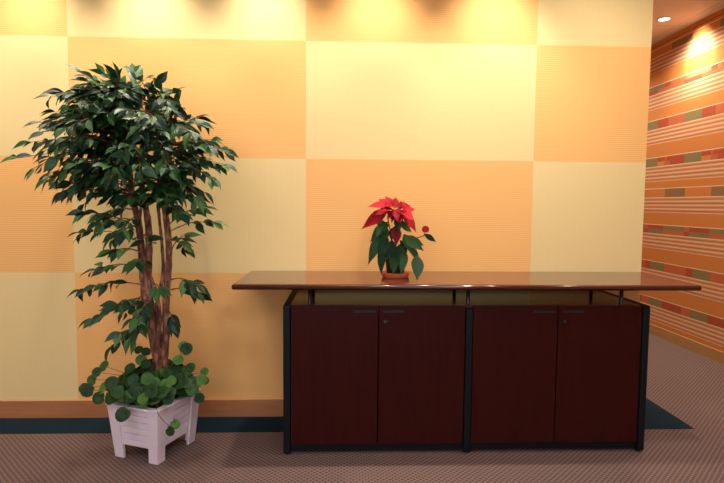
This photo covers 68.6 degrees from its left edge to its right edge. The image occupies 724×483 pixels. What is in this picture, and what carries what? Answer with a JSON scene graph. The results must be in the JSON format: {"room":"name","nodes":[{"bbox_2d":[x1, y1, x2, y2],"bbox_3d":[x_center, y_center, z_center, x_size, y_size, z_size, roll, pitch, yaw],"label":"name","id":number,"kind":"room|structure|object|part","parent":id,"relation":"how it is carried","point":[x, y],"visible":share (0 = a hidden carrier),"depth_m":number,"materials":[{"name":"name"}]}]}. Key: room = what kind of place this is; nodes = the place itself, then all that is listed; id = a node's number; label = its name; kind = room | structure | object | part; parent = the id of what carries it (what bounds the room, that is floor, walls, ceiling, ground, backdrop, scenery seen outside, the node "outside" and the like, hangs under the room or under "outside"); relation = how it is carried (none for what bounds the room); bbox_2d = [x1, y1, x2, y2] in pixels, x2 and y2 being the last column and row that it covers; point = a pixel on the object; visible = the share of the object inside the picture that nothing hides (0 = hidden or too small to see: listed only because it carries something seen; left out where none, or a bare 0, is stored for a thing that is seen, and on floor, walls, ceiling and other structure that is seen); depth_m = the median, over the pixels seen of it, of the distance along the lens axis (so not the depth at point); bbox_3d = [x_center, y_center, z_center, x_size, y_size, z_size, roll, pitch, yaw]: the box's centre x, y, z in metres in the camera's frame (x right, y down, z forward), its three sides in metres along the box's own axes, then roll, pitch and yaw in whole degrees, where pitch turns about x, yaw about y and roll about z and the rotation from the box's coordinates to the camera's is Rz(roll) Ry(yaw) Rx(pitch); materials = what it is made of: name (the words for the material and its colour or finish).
{"room":"lobby","nodes":[
{"label":"lobby","id":0,"kind":"room"},
{"bbox_2d":[0,0,652,400],"bbox_3d":[-0.843,-0.410,3.218,5.141,2.959,0.140,0,4,-2],"label":"wall","id":1,"kind":"structure","parent":0,"point":[513,131],"depth_m":3.17,"materials":[{"name":"paint"}]},
{"bbox_2d":[0,399,282,417],"bbox_3d":[-0.846,1.018,3.243,5.153,0.107,0.012,0,4,-2],"label":"baseboard","id":2,"kind":"structure","parent":1,"relation":"attached to","point":[208,407],"depth_m":3.21,"materials":[{"name":"brown wood"}]},
{"bbox_2d":[0,398,693,433],"bbox_3d":[-0.838,0.872,6.133,5.372,0.012,6.231,0,4,-2],"label":"trim","id":3,"kind":"structure","parent":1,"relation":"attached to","point":[656,417],"depth_m":3.13,"materials":[{"name":"teal carpet"}]},
{"bbox_2d":[0,333,723,482],"bbox_3d":[-0.185,1.111,3.179,6.669,0.060,12.400,0,4,-2],"label":"floor","id":4,"kind":"structure","parent":0,"point":[689,385],"depth_m":2.73,"materials":[{"name":"carpet"}]},
{"bbox_2d":[105,388,201,464],"bbox_3d":[-1.093,0.957,2.815,0.325,0.286,0.351,2,4,19],"label":"wooden planter","id":5,"kind":"object","parent":4,"relation":"on","point":[144,428],"visible":0.73,"depth_m":2.69,"materials":[{"name":"white wood"}]},
{"bbox_3d":[-1.248,0.967,2.732,0.078,0.274,0.078,2,4,19],"label":"leg","id":6,"kind":"part","parent":5,"relation":"part of","materials":[{"name":"white wood"}]},
{"bbox_2d":[0,62,238,370],"bbox_3d":[-1.231,-0.069,2.699,1.141,1.750,0.811,2,4,24],"label":"ficus tree","id":7,"kind":"object","parent":5,"relation":"in","point":[101,108],"visible":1,"depth_m":2.61,"materials":[{"name":"green plant"}]},
{"bbox_2d":[78,341,208,435],"bbox_3d":[-1.110,0.726,2.789,0.636,0.383,0.468,3,5,33],"label":"trailing plant","id":8,"kind":"object","parent":5,"relation":"in","point":[142,386],"visible":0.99,"depth_m":2.70,"materials":[{"name":"green plant"}]},
{"bbox_3d":[-1.025,0.975,2.653,0.078,0.274,0.078,2,4,19],"label":"leg","id":9,"kind":"part","parent":5,"relation":"part of","materials":[{"name":"white wood"}]},
{"bbox_3d":[-0.938,0.958,2.899,0.078,0.274,0.078,2,4,19],"label":"leg","id":10,"kind":"part","parent":5,"relation":"part of","materials":[{"name":"white wood"}]},
{"bbox_2d":[232,271,701,453],"bbox_3d":[0.536,0.649,2.990,2.403,0.900,0.534,0,4,-2],"label":"credenza","id":11,"kind":"object","parent":4,"relation":"on","point":[465,360],"visible":1,"depth_m":2.77,"materials":[{"name":"brown wood"}]},
{"bbox_3d":[-0.395,0.694,2.973,0.036,0.775,0.508,0,4,-2],"label":"panel","id":12,"kind":"part","parent":11,"relation":"part of","materials":[{"name":"black metal"}]},
{"bbox_3d":[-0.269,0.282,2.736,0.024,0.084,0.024,0,4,-2],"label":"post","id":13,"kind":"part","parent":11,"relation":"part of","materials":[{"name":"black metal"}]},
{"bbox_3d":[-0.143,0.692,2.747,0.446,0.728,0.019,0,4,-2],"label":"door","id":14,"kind":"part","parent":11,"relation":"part of","materials":[{"name":"brown wood"}]},
{"bbox_3d":[0.013,0.359,2.716,0.116,0.012,0.008,0,4,-2],"label":"handle","id":15,"kind":"part","parent":11,"relation":"part of","materials":[{"name":"grey metal"}]},
{"bbox_3d":[0.079,1.071,2.793,0.903,0.036,0.018,0,4,-2],"label":"rail","id":16,"kind":"part","parent":11,"relation":"part of","materials":[{"name":"black stone"}]},
{"bbox_3d":[0.065,0.680,3.232,0.903,0.738,0.018,0,4,-2],"label":"panel","id":17,"kind":"part","parent":11,"relation":"part of","materials":[{"name":"wood"}]},
{"bbox_3d":[0.162,0.360,2.721,0.108,0.012,0.008,0,4,-2],"label":"handle","id":18,"kind":"part","parent":11,"relation":"part of","materials":[{"name":"grey metal"}]},
{"bbox_2d":[382,270,409,278],"bbox_3d":[0.185,0.183,2.956,0.162,0.029,0.162,0,4,-2],"label":"saucer","id":19,"kind":"object","parent":11,"relation":"on","point":[385,274],"visible":0.83,"depth_m":2.89,"materials":[{"name":"ceramic"}]},
{"bbox_2d":[385,257,404,273],"bbox_3d":[0.186,0.140,2.953,0.124,0.098,0.124,0,4,-2],"label":"pot","id":20,"kind":"object","parent":19,"relation":"on","point":[388,269],"depth_m":2.91,"materials":[{"name":"brown ceramic"}]},
{"bbox_2d":[362,196,435,279],"bbox_3d":[0.206,-0.029,2.937,0.363,0.443,0.325,3,5,35],"label":"poinsettia","id":21,"kind":"object","parent":19,"relation":"on","point":[395,257],"visible":0.98,"depth_m":2.87,"materials":[{"name":"plant"}]},
{"bbox_3d":[0.308,0.695,2.763,0.446,0.728,0.019,0,4,-2],"label":"door","id":22,"kind":"part","parent":11,"relation":"part of","materials":[{"name":"brown wood"}]},
{"bbox_2d":[232,271,701,290],"bbox_3d":[0.540,0.216,2.959,2.403,0.030,0.534,0,4,-2],"label":"countertop","id":23,"kind":"structure","parent":11,"relation":"on","point":[254,280],"depth_m":2.80,"materials":[{"name":"brown wood"}]},
{"bbox_3d":[0.543,0.708,3.008,0.036,0.756,0.508,0,4,-2],"label":"panel","id":24,"kind":"part","parent":11,"relation":"part of","materials":[{"name":"black metal"}]},
{"bbox_3d":[0.552,0.287,2.765,0.024,0.084,0.024,0,4,-2],"label":"post","id":25,"kind":"part","parent":11,"relation":"part of","materials":[{"name":"black metal"}]},
{"bbox_3d":[0.793,0.697,2.780,0.441,0.728,0.019,0,4,-2],"label":"door","id":26,"kind":"part","parent":11,"relation":"part of","materials":[{"name":"brown wood"}]},
{"bbox_3d":[0.946,0.365,2.749,0.116,0.012,0.008,0,4,-2],"label":"handle","id":27,"kind":"part","parent":11,"relation":"part of","materials":[{"name":"grey metal"}]},
{"bbox_3d":[1.012,1.076,2.826,0.893,0.036,0.018,0,4,-2],"label":"rail","id":28,"kind":"part","parent":11,"relation":"part of","materials":[{"name":"black stone"}]},
{"bbox_3d":[1.095,0.365,2.755,0.108,0.012,0.008,0,4,-2],"label":"handle","id":29,"kind":"part","parent":11,"relation":"part of","materials":[{"name":"grey metal"}]},
{"bbox_3d":[1.239,0.700,2.796,0.441,0.728,0.019,0,4,-2],"label":"door","id":30,"kind":"part","parent":11,"relation":"part of","materials":[{"name":"brown wood"}]},
{"bbox_3d":[1.365,0.291,2.794,0.024,0.084,0.024,0,4,-2],"label":"post","id":31,"kind":"part","parent":11,"relation":"part of","materials":[{"name":"black metal"}]},
{"bbox_3d":[1.472,0.704,3.040,0.036,0.775,0.508,0,4,-2],"label":"panel","id":32,"kind":"part","parent":11,"relation":"part of","materials":[{"name":"brown wood"}]},
{"bbox_2d":[640,8,723,351],"bbox_3d":[3.119,-0.376,3.190,0.120,2.959,12.200,0,4,-2],"label":"wall","id":33,"kind":"structure","parent":0,"point":[683,238],"depth_m":4.89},
{"bbox_2d":[649,324,723,364],"bbox_3d":[3.042,1.050,3.289,0.012,0.099,12.200,0,4,-2],"label":"baseboard","id":34,"kind":"structure","parent":33,"relation":"attached to","point":[716,355],"depth_m":4.85,"materials":[{"name":"brown wood"}]},
{"bbox_2d":[651,0,723,44],"bbox_3d":[-0.161,-1.900,2.966,6.669,0.060,12.400,0,4,-2],"label":"ceiling","id":35,"kind":"structure","parent":0,"point":[684,13],"depth_m":4.56,"materials":[{"name":"tile"}]},
{"bbox_2d":[656,17,671,21],"bbox_3d":[2.675,-1.967,4.701,0.124,0.006,0.124,0,4,-2],"label":"recessed light","id":36,"kind":"object","parent":35,"relation":"in","point":[662,19],"visible":1,"depth_m":4.71,"materials":[{"name":"beige"}]}
]}

